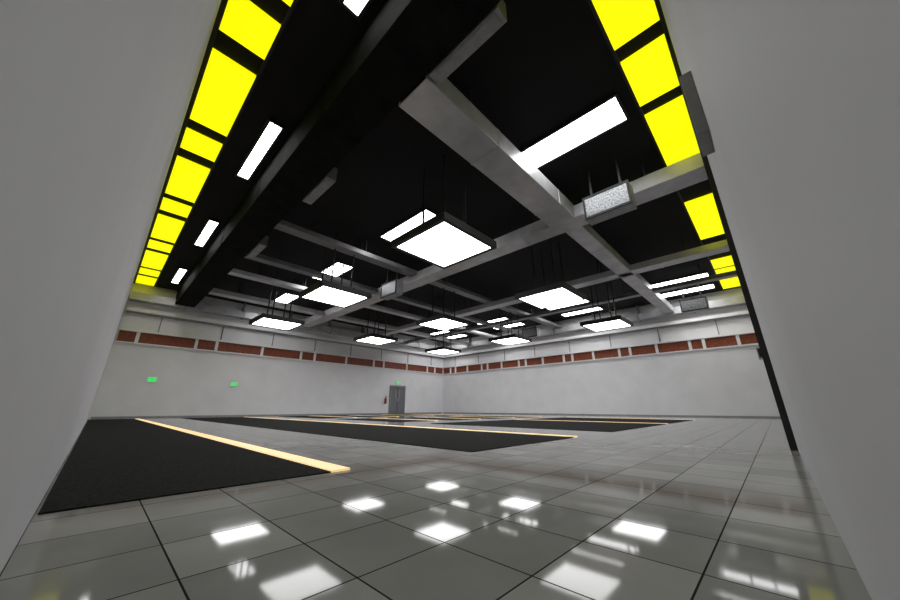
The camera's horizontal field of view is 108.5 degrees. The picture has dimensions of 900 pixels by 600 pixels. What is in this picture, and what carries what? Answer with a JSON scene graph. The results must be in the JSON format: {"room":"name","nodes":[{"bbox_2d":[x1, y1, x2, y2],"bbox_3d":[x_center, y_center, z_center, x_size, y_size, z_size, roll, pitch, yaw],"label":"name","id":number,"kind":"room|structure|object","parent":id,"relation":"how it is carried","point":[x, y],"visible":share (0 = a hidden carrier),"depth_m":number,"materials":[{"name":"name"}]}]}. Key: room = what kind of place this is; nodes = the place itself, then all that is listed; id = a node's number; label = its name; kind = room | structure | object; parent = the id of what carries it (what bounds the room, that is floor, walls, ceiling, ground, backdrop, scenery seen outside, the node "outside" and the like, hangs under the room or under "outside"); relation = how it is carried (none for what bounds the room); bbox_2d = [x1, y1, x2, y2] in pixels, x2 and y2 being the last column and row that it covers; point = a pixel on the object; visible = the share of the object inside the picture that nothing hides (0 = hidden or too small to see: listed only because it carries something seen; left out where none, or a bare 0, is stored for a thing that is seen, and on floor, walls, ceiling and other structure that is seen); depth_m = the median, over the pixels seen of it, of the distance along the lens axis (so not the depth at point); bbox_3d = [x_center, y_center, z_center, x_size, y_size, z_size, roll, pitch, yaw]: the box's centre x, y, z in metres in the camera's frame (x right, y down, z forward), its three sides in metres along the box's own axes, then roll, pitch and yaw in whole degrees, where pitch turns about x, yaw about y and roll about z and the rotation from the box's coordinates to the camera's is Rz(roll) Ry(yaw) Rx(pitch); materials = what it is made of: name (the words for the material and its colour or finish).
{"room":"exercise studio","nodes":[
{"label":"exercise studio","id":0,"kind":"room"},
{"bbox_2d":[0,0,220,573],"bbox_3d":[-7.839,-0.281,7.696,22.020,6.240,0.300,-17,-25,41],"label":"wall","id":1,"kind":"structure","parent":0,"point":[95,95],"depth_m":0.45,"materials":[{"name":"grey paint"}]},
{"bbox_2d":[88,283,442,417],"bbox_3d":[-8.154,4.574,22.268,0.300,6.240,21.432,-17,-25,41],"label":"wall","id":2,"kind":"structure","parent":0,"point":[189,382],"depth_m":18.38,"materials":[{"name":"grey paint"}]},
{"bbox_2d":[147,377,157,381],"bbox_3d":[-14.267,3.818,15.520,0.072,0.240,0.360,-17,-25,41],"label":"exit sign","id":3,"kind":"object","parent":2,"relation":"attached to","point":[149,379],"visible":1,"depth_m":15.50,"materials":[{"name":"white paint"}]},
{"bbox_2d":[230,382,237,386],"bbox_3d":[-11.899,4.644,17.846,0.072,0.240,0.360,-17,-25,41],"label":"exit sign","id":4,"kind":"object","parent":2,"relation":"attached to","point":[232,384],"visible":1,"depth_m":17.82,"materials":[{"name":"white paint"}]},
{"bbox_2d":[91,412,441,417],"bbox_3d":[-8.054,7.465,21.168,0.024,0.060,21.240,-17,-25,41],"label":"baseboard","id":5,"kind":"structure","parent":2,"relation":"attached to","point":[426,412],"depth_m":17.39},
{"bbox_2d":[116,291,442,374],"bbox_3d":[-7.867,2.909,22.480,0.564,2.934,21.216,-17,-25,41],"label":"trim","id":6,"kind":"structure","parent":2,"relation":"attached to","point":[131,336],"depth_m":18.73,"materials":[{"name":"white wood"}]},
{"bbox_2d":[388,385,405,413],"bbox_3d":[-4.123,7.776,25.328,0.096,2.100,1.488,-17,-25,41],"label":"frame","id":7,"kind":"object","parent":2,"relation":"attached to","point":[390,385],"visible":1,"depth_m":25.34,"materials":[{"name":"grey metal"}]},
{"bbox_2d":[390,386,404,413],"bbox_3d":[-4.136,7.814,25.329,0.060,2.004,1.320,-17,-25,41],"label":"leaf","id":8,"kind":"object","parent":2,"relation":"attached to","point":[396,406],"visible":1,"depth_m":25.26,"materials":[{"name":"grey"}]},
{"bbox_2d":[0,413,871,599],"bbox_3d":[-0.317,5.271,14.111,22.020,0.240,22.032,-17,-25,41],"label":"floor","id":9,"kind":"structure","parent":0,"point":[700,508],"depth_m":1.20,"materials":[{"name":"tile"}]},
{"bbox_2d":[38,419,349,514],"bbox_3d":[-7.133,2.842,7.221,16.416,0.013,1.428,-17,-25,41],"label":"carpet","id":10,"kind":"object","parent":9,"relation":"on","point":[111,461],"visible":0.96,"depth_m":2.45,"materials":[{"name":"black carpet"}]},
{"bbox_2d":[279,416,356,417],"bbox_3d":[-6.544,5.688,15.764,4.800,0.013,1.680,-17,-25,41],"label":"carpet","id":11,"kind":"object","parent":9,"relation":"on","point":[279,416],"visible":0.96,"depth_m":14.93,"materials":[{"name":"carpet"}]},
{"bbox_2d":[331,415,398,416],"bbox_3d":[-4.882,6.236,17.407,4.800,0.013,1.680,-17,-25,41],"label":"carpet","id":12,"kind":"object","parent":9,"relation":"on","point":[331,415],"visible":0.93,"depth_m":16.52,"materials":[{"name":"carpet"}]},
{"bbox_2d":[184,417,577,451],"bbox_3d":[-4.840,3.597,9.489,16.416,0.013,2.508,-17,-25,41],"label":"carpet","id":13,"kind":"object","parent":9,"relation":"on","point":[465,440],"visible":0.93,"depth_m":5.52,"materials":[{"name":"black carpet"}]},
{"bbox_2d":[343,418,437,421],"bbox_3d":[-2.430,4.441,12.020,3.960,0.013,1.680,-17,-25,41],"label":"carpet","id":14,"kind":"object","parent":9,"relation":"on","point":[365,419],"visible":0.89,"depth_m":12.05,"materials":[{"name":"carpet"}]},
{"bbox_2d":[375,415,425,415],"bbox_3d":[-3.221,6.784,19.050,4.800,0.013,1.680,-17,-25,41],"label":"carpet","id":15,"kind":"object","parent":9,"relation":"on","point":[375,415],"visible":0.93,"depth_m":18.72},
{"bbox_2d":[392,414,450,415],"bbox_3d":[-1.559,7.331,20.693,4.800,0.013,1.680,-17,-25,41],"label":"carpet","id":16,"kind":"object","parent":9,"relation":"on","point":[392,414],"visible":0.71,"depth_m":21.59,"materials":[{"name":"carpet"}]},
{"bbox_2d":[398,417,473,419],"bbox_3d":[-0.769,4.989,13.663,3.960,0.013,1.680,-17,-25,41],"label":"carpet","id":17,"kind":"object","parent":9,"relation":"on","point":[434,418],"visible":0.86,"depth_m":13.39,"materials":[{"name":"carpet"}]},
{"bbox_2d":[438,416,513,418],"bbox_3d":[0.893,5.536,15.306,3.960,0.013,1.680,-17,-25,41],"label":"carpet","id":18,"kind":"object","parent":9,"relation":"on","point":[438,416],"visible":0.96,"depth_m":14.79,"materials":[{"name":"carpet"}]},
{"bbox_2d":[478,415,538,416],"bbox_3d":[2.554,6.084,16.949,3.960,0.013,1.680,-17,-25,41],"label":"carpet","id":19,"kind":"object","parent":9,"relation":"on","point":[478,415],"visible":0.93,"depth_m":16.52,"materials":[{"name":"carpet"}]},
{"bbox_2d":[431,419,667,431],"bbox_3d":[2.760,3.471,9.111,4.896,0.013,4.440,-17,-25,41],"label":"carpet","id":20,"kind":"object","parent":9,"relation":"on","point":[518,423],"visible":0.89,"depth_m":8.53,"materials":[{"name":"black carpet"}]},
{"bbox_2d":[524,417,691,422],"bbox_3d":[5.916,4.512,12.233,4.896,0.013,3.960,-17,-25,41],"label":"carpet","id":21,"kind":"object","parent":9,"relation":"on","point":[637,420],"visible":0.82,"depth_m":12.23,"materials":[{"name":"black carpet"}]},
{"bbox_2d":[134,0,740,342],"bbox_3d":[-0.317,-0.876,16.160,22.020,0.240,22.032,-17,-25,41],"label":"ceiling","id":22,"kind":"structure","parent":0,"point":[551,61],"depth_m":8.37,"materials":[{"name":"metal"}]},
{"bbox_2d":[170,266,188,283],"bbox_3d":[-12.509,-1.110,14.946,2.496,0.084,0.336,-17,-25,41],"label":"ceiling light","id":23,"kind":"object","parent":22,"relation":"attached to","point":[180,273],"depth_m":14.79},
{"bbox_2d":[193,217,220,247],"bbox_3d":[-8.525,-2.318,11.321,2.496,0.084,0.336,-17,-25,41],"label":"ceiling light","id":24,"kind":"object","parent":22,"relation":"attached to","point":[210,226],"depth_m":11.17,"materials":[{"name":"white plastic"}]},
{"bbox_2d":[133,0,297,286],"bbox_3d":[-7.437,-3.088,9.027,21.240,0.071,0.786,-17,-25,41],"label":"ceiling light strip","id":25,"kind":"object","parent":22,"relation":"attached to","point":[223,88],"visible":0.99,"depth_m":6.60,"materials":[{"name":"yellow plastic"}]},
{"bbox_2d":[235,116,285,180],"bbox_3d":[-4.585,-3.513,7.735,2.496,0.084,0.336,-17,-25,41],"label":"ceiling light","id":26,"kind":"object","parent":22,"relation":"attached to","point":[271,131],"depth_m":7.58,"materials":[{"name":"white plastic"}]},
{"bbox_2d":[249,274,304,330],"bbox_3d":[-7.850,0.047,15.021,1.776,2.232,1.776,-17,-25,41],"label":"pendant light","id":27,"kind":"object","parent":22,"relation":"hanging from","point":[265,320],"visible":1,"depth_m":14.58,"materials":[{"name":"white plastic"}]},
{"bbox_2d":[253,318,300,329],"bbox_3d":[-7.850,1.075,14.678,1.584,0.030,1.584,-17,-25,41],"label":"diffuser","id":28,"kind":"object","parent":27,"relation":"attached to","point":[265,322],"depth_m":14.76,"materials":[{"name":"white plastic"}]},
{"bbox_2d":[273,292,297,303],"bbox_3d":[-9.269,-0.042,18.150,2.496,0.084,0.816,-17,-25,41],"label":"ceiling light","id":29,"kind":"object","parent":22,"relation":"attached to","point":[295,296],"depth_m":17.81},
{"bbox_2d":[311,260,354,279],"bbox_3d":[-5.285,-1.250,14.525,2.496,0.084,0.816,-17,-25,41],"label":"ceiling light","id":30,"kind":"object","parent":22,"relation":"attached to","point":[338,265],"depth_m":14.15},
{"bbox_2d":[298,232,371,307],"bbox_3d":[-3.953,-1.135,11.474,1.776,2.232,1.776,-17,-25,41],"label":"pendant light","id":31,"kind":"object","parent":22,"relation":"hanging from","point":[323,291],"visible":1,"depth_m":11.00,"materials":[{"name":"white"}]},
{"bbox_2d":[304,286,365,306],"bbox_3d":[-3.953,-0.107,11.132,1.584,0.030,1.584,-17,-25,41],"label":"diffuser","id":32,"kind":"object","parent":31,"relation":"attached to","point":[323,294],"depth_m":11.15,"materials":[{"name":"white plastic"}]},
{"bbox_2d":[175,0,500,306],"bbox_3d":[-6.277,-2.322,10.092,21.300,0.851,0.828,-17,-25,41],"label":"ceiling beam","id":33,"kind":"structure","parent":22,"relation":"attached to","point":[404,40],"depth_m":5.79,"materials":[{"name":"black metal"}]},
{"bbox_2d":[247,236,268,257],"bbox_3d":[-6.488,-1.793,10.918,1.320,0.374,0.228,-17,-25,41],"label":"vent box","id":34,"kind":"object","parent":33,"relation":"attached to","point":[262,244],"visible":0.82,"depth_m":10.63,"materials":[{"name":"grey metal"}]},
{"bbox_2d":[302,167,337,204],"bbox_3d":[-3.197,-2.791,7.923,1.320,0.374,0.228,-17,-25,41],"label":"vent box","id":35,"kind":"object","parent":33,"relation":"attached to","point":[329,179],"visible":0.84,"depth_m":7.69,"materials":[{"name":"grey metal"}]},
{"bbox_2d":[429,0,506,84],"bbox_3d":[0.219,-3.827,4.814,1.332,0.374,0.228,-17,-25,41],"label":"vent box","id":36,"kind":"object","parent":33,"relation":"attached to","point":[496,18],"visible":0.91,"depth_m":4.65,"materials":[{"name":"grey metal"}]},
{"bbox_2d":[208,283,470,345],"bbox_3d":[-4.596,1.450,21.508,0.499,0.787,18.852,-17,-25,41],"label":"ceiling beam","id":37,"kind":"structure","parent":22,"relation":"attached to","point":[218,292],"depth_m":18.02,"materials":[{"name":"grey metal"}]},
{"bbox_2d":[339,0,372,20],"bbox_3d":[-0.645,-4.708,4.149,2.496,0.084,0.336,-17,-25,41],"label":"ceiling light","id":38,"kind":"object","parent":22,"relation":"attached to","point":[357,8],"depth_m":4.89,"materials":[{"name":"white plastic"}]},
{"bbox_2d":[228,266,498,337],"bbox_3d":[-2.492,0.738,19.618,0.427,0.631,18.852,-17,-25,41],"label":"ceiling beam","id":39,"kind":"structure","parent":22,"relation":"attached to","point":[235,272],"depth_m":14.87,"materials":[{"name":"grey metal"}]},
{"bbox_2d":[353,303,397,344],"bbox_3d":[-4.195,1.252,18.635,1.776,2.232,1.776,-17,-25,41],"label":"pendant light","id":40,"kind":"object","parent":22,"relation":"hanging from","point":[372,338],"visible":0.98,"depth_m":18.19,"materials":[{"name":"white plastic"}]},
{"bbox_2d":[357,337,392,343],"bbox_3d":[-4.195,2.279,18.293,1.584,0.030,1.584,-17,-25,41],"label":"diffuser","id":41,"kind":"object","parent":40,"relation":"attached to","point":[372,340],"depth_m":18.25,"materials":[{"name":"white plastic"}]},
{"bbox_2d":[244,248,523,334],"bbox_3d":[-0.743,0.253,18.011,0.379,0.727,18.852,-17,-25,41],"label":"ceiling beam","id":42,"kind":"structure","parent":22,"relation":"attached to","point":[261,258],"depth_m":14.18,"materials":[{"name":"grey metal"}]},
{"bbox_2d":[380,262,402,299],"bbox_3d":[-2.423,-0.830,13.602,1.056,1.464,0.372,-17,-25,41],"label":"ceiling speaker","id":43,"kind":"object","parent":22,"relation":"hanging from","point":[392,289],"depth_m":13.27},
{"bbox_2d":[379,206,438,241],"bbox_3d":[-1.345,-2.445,10.939,2.496,0.084,0.816,-17,-25,41],"label":"ceiling light","id":44,"kind":"object","parent":22,"relation":"attached to","point":[414,220],"depth_m":10.72,"materials":[{"name":"white plastic"}]},
{"bbox_2d":[274,220,563,328],"bbox_3d":[1.232,-0.391,16.229,0.427,0.631,18.852,-17,-25,41],"label":"ceiling beam","id":45,"kind":"structure","parent":22,"relation":"attached to","point":[285,226],"depth_m":12.09,"materials":[{"name":"grey metal"}]},
{"bbox_2d":[428,330,449,334],"bbox_3d":[-0.962,2.696,26.366,2.496,0.084,0.816,-17,-25,41],"label":"ceiling light","id":46,"kind":"object","parent":22,"relation":"attached to","point":[434,333],"depth_m":26.07,"materials":[{"name":"white plastic"}]},
{"bbox_2d":[416,278,470,330],"bbox_3d":[-0.298,0.070,15.089,1.776,2.232,1.776,-17,-25,41],"label":"pendant light","id":47,"kind":"object","parent":22,"relation":"hanging from","point":[443,322],"visible":0.97,"depth_m":14.58,"materials":[{"name":"white plastic"}]},
{"bbox_2d":[420,318,466,329],"bbox_3d":[-0.298,1.097,14.746,1.584,0.030,1.584,-17,-25,41],"label":"diffuser","id":48,"kind":"object","parent":47,"relation":"attached to","point":[442,323],"depth_m":14.76,"materials":[{"name":"white plastic"}]},
{"bbox_2d":[425,329,461,354],"bbox_3d":[-0.456,2.484,22.332,1.776,2.232,1.776,-17,-25,41],"label":"pendant light","id":49,"kind":"object","parent":22,"relation":"hanging from","point":[443,350],"visible":0.97,"depth_m":21.81,"materials":[{"name":"white plastic"}]},
{"bbox_2d":[431,349,456,353],"bbox_3d":[-0.456,3.511,21.990,1.584,0.030,1.584,-17,-25,41],"label":"diffuser","id":50,"kind":"object","parent":49,"relation":"attached to","point":[435,351],"depth_m":21.81,"materials":[{"name":"white plastic"}]},
{"bbox_2d":[391,155,496,268],"bbox_3d":[-0.143,-2.290,8.006,1.776,2.232,1.776,-17,-25,41],"label":"pendant light","id":51,"kind":"object","parent":22,"relation":"hanging from","point":[443,241],"visible":1,"depth_m":7.53,"materials":[{"name":"white"}]},
{"bbox_2d":[398,222,489,266],"bbox_3d":[-0.143,-1.263,7.664,1.584,0.030,1.584,-17,-25,41],"label":"diffuser","id":52,"kind":"object","parent":51,"relation":"attached to","point":[443,244],"depth_m":7.59,"materials":[{"name":"white plastic"}]},
{"bbox_2d":[446,333,468,338],"bbox_3d":[0.368,3.134,27.680,2.496,0.084,0.816,-17,-25,41],"label":"ceiling light","id":53,"kind":"object","parent":22,"relation":"attached to","point":[457,335],"depth_m":27.41,"materials":[{"name":"white plastic"}]},
{"bbox_2d":[399,73,574,226],"bbox_3d":[1.268,-3.208,7.359,0.739,0.895,5.472,-17,-25,41],"label":"ceiling beam","id":54,"kind":"structure","parent":22,"relation":"attached to","point":[442,109],"depth_m":6.49,"materials":[{"name":"grey metal"}]},
{"bbox_2d":[476,316,509,324],"bbox_3d":[3.022,1.488,22.740,2.496,0.084,0.816,-17,-25,41],"label":"ceiling light","id":55,"kind":"object","parent":22,"relation":"attached to","point":[502,318],"depth_m":22.24,"materials":[{"name":"white plastic"}]},
{"bbox_2d":[302,153,707,327],"bbox_3d":[-1.995,-0.900,14.324,21.300,0.871,0.619,-17,-25,41],"label":"ceiling beam","id":56,"kind":"structure","parent":22,"relation":"attached to","point":[689,171],"depth_m":9.72,"materials":[{"name":"grey metal"}]},
{"bbox_2d":[493,322,524,329],"bbox_3d":[4.351,1.926,24.055,2.496,0.084,0.816,-17,-25,41],"label":"ceiling light","id":57,"kind":"object","parent":22,"relation":"attached to","point":[515,324],"depth_m":23.75,"materials":[{"name":"white plastic"}]},
{"bbox_2d":[488,304,531,344],"bbox_3d":[3.440,1.302,18.786,1.776,2.232,1.776,-17,-25,41],"label":"pendant light","id":58,"kind":"object","parent":22,"relation":"hanging from","point":[511,339],"visible":0.97,"depth_m":18.27,"materials":[{"name":"white plastic"}]},
{"bbox_2d":[493,337,527,344],"bbox_3d":[3.440,2.329,18.443,1.584,0.030,1.584,-17,-25,41],"label":"diffuser","id":59,"kind":"object","parent":58,"relation":"attached to","point":[500,340],"depth_m":18.25,"materials":[{"name":"white plastic"}]},
{"bbox_2d":[522,320,539,337],"bbox_3d":[5.300,1.769,21.404,1.056,1.464,0.372,-17,-25,41],"label":"ceiling speaker","id":60,"kind":"object","parent":22,"relation":"hanging from","point":[533,332],"depth_m":21.10},
{"bbox_2d":[515,238,586,308],"bbox_3d":[3.512,-1.086,11.621,1.776,2.232,1.776,-17,-25,41],"label":"pendant light","id":61,"kind":"object","parent":22,"relation":"hanging from","point":[560,293],"visible":0.98,"depth_m":11.15,"materials":[{"name":"white"}]},
{"bbox_2d":[521,288,580,307],"bbox_3d":[3.512,-0.058,11.279,1.584,0.030,1.584,-17,-25,41],"label":"diffuser","id":62,"kind":"object","parent":61,"relation":"attached to","point":[559,296],"depth_m":11.25,"materials":[{"name":"white plastic"}]},
{"bbox_2d":[373,235,729,335],"bbox_3d":[1.502,0.241,17.786,21.300,0.847,0.523,-17,-25,41],"label":"ceiling beam","id":63,"kind":"structure","parent":22,"relation":"attached to","point":[722,246],"depth_m":12.84,"materials":[{"name":"grey metal"}]},
{"bbox_2d":[546,299,589,309],"bbox_3d":[6.962,0.293,19.155,2.496,0.084,0.816,-17,-25,41],"label":"ceiling light","id":64,"kind":"object","parent":22,"relation":"attached to","point":[587,300],"depth_m":19.01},
{"bbox_2d":[404,264,737,343],"bbox_3d":[3.737,0.966,20.000,21.300,0.823,0.379,-17,-25,41],"label":"ceiling beam","id":65,"kind":"structure","parent":22,"relation":"attached to","point":[730,274],"depth_m":16.42,"materials":[{"name":"grey metal"}]},
{"bbox_2d":[519,91,629,168],"bbox_3d":[2.595,-3.640,7.353,2.496,0.084,0.816,-17,-25,41],"label":"ceiling light","id":66,"kind":"object","parent":22,"relation":"attached to","point":[609,113],"depth_m":7.11,"materials":[{"name":"white plastic"}]},
{"bbox_2d":[560,306,603,316],"bbox_3d":[8.291,0.731,20.469,2.496,0.084,0.816,-17,-25,41],"label":"ceiling light","id":67,"kind":"object","parent":22,"relation":"attached to","point":[586,310],"depth_m":20.39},
{"bbox_2d":[580,281,633,331],"bbox_3d":[7.251,0.146,15.318,1.776,2.232,1.776,-17,-25,41],"label":"pendant light","id":68,"kind":"object","parent":22,"relation":"hanging from","point":[617,321],"visible":0.97,"depth_m":14.89,"materials":[{"name":"white plastic"}]},
{"bbox_2d":[585,320,629,330],"bbox_3d":[7.251,1.174,14.976,1.584,0.030,1.584,-17,-25,41],"label":"diffuser","id":69,"kind":"object","parent":68,"relation":"attached to","point":[615,324],"depth_m":14.93,"materials":[{"name":"white plastic"}]},
{"bbox_2d":[582,157,636,225],"bbox_3d":[3.812,-2.721,7.928,1.056,1.464,0.372,-17,-25,41],"label":"ceiling speaker","id":70,"kind":"object","parent":22,"relation":"hanging from","point":[618,199],"depth_m":7.67},
{"bbox_2d":[566,224,673,313],"bbox_3d":[8.027,-1.020,14.002,0.523,0.847,12.780,-17,-25,41],"label":"ceiling beam","id":71,"kind":"structure","parent":22,"relation":"attached to","point":[586,236],"depth_m":11.77,"materials":[{"name":"grey metal"}]},
{"bbox_2d":[587,0,739,290],"bbox_3d":[7.361,-2.909,9.564,0.774,0.071,20.520,-17,-25,41],"label":"ceiling light strip","id":72,"kind":"object","parent":22,"relation":"attached to","point":[648,73],"visible":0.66,"depth_m":6.12,"materials":[{"name":"yellow plastic"}]},
{"bbox_2d":[650,271,709,287],"bbox_3d":[10.902,-0.902,15.569,2.496,0.084,0.816,-17,-25,41],"label":"ceiling light","id":73,"kind":"object","parent":22,"relation":"attached to","point":[697,275],"depth_m":15.31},
{"bbox_2d":[660,282,715,297],"bbox_3d":[12.231,-0.464,16.883,2.496,0.084,0.816,-17,-25,41],"label":"ceiling light","id":74,"kind":"object","parent":22,"relation":"attached to","point":[707,286],"depth_m":16.74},
{"bbox_2d":[679,285,709,313],"bbox_3d":[11.664,-0.161,15.611,1.056,1.464,0.372,-17,-25,41],"label":"ceiling speaker","id":75,"kind":"object","parent":22,"relation":"hanging from","point":[696,304],"depth_m":15.37},
{"bbox_2d":[443,287,779,415],"bbox_3d":[7.097,4.710,22.673,21.720,6.240,0.300,-17,-25,41],"label":"wall","id":76,"kind":"structure","parent":0,"point":[731,381],"depth_m":19.13,"materials":[{"name":"grey paint"}]},
{"bbox_2d":[443,295,757,374],"bbox_3d":[6.936,3.006,22.772,21.216,2.934,0.564,-17,-25,41],"label":"panel band","id":77,"kind":"object","parent":76,"relation":"attached to","point":[748,338],"depth_m":19.38,"materials":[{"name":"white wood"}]},
{"bbox_2d":[444,412,780,417],"bbox_3d":[7.115,7.565,21.467,21.240,0.060,0.024,-17,-25,41],"label":"baseboard","id":78,"kind":"structure","parent":76,"relation":"attached to","point":[444,412],"depth_m":18.16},
{"bbox_2d":[756,348,762,359],"bbox_3d":[8.295,1.427,8.648,0.132,0.288,0.264,-17,-25,41],"label":"box","id":79,"kind":"object","parent":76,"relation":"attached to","point":[757,349],"visible":0.61,"depth_m":8.59,"materials":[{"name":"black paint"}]},
{"bbox_2d":[660,0,899,599],"bbox_3d":[7.624,-0.145,8.105,0.300,6.240,21.732,-17,-25,41],"label":"wall","id":80,"kind":"structure","parent":0,"point":[800,99],"depth_m":0.32,"materials":[{"name":"grey paint"}]},
{"bbox_2d":[679,71,714,156],"bbox_3d":[1.360,-1.023,1.788,0.058,0.408,0.216,-17,-25,41],"label":"box","id":81,"kind":"object","parent":80,"relation":"attached to","point":[693,103],"visible":1,"depth_m":1.71,"materials":[{"name":"black paint"}]},
{"bbox_2d":[667,39,798,450],"bbox_3d":[3.619,-1.343,4.378,0.060,6.156,0.072,-17,-25,41],"label":"door frame","id":82,"kind":"structure","parent":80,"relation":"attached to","point":[763,349],"depth_m":3.92,"materials":[{"name":"black paint"}]}
]}

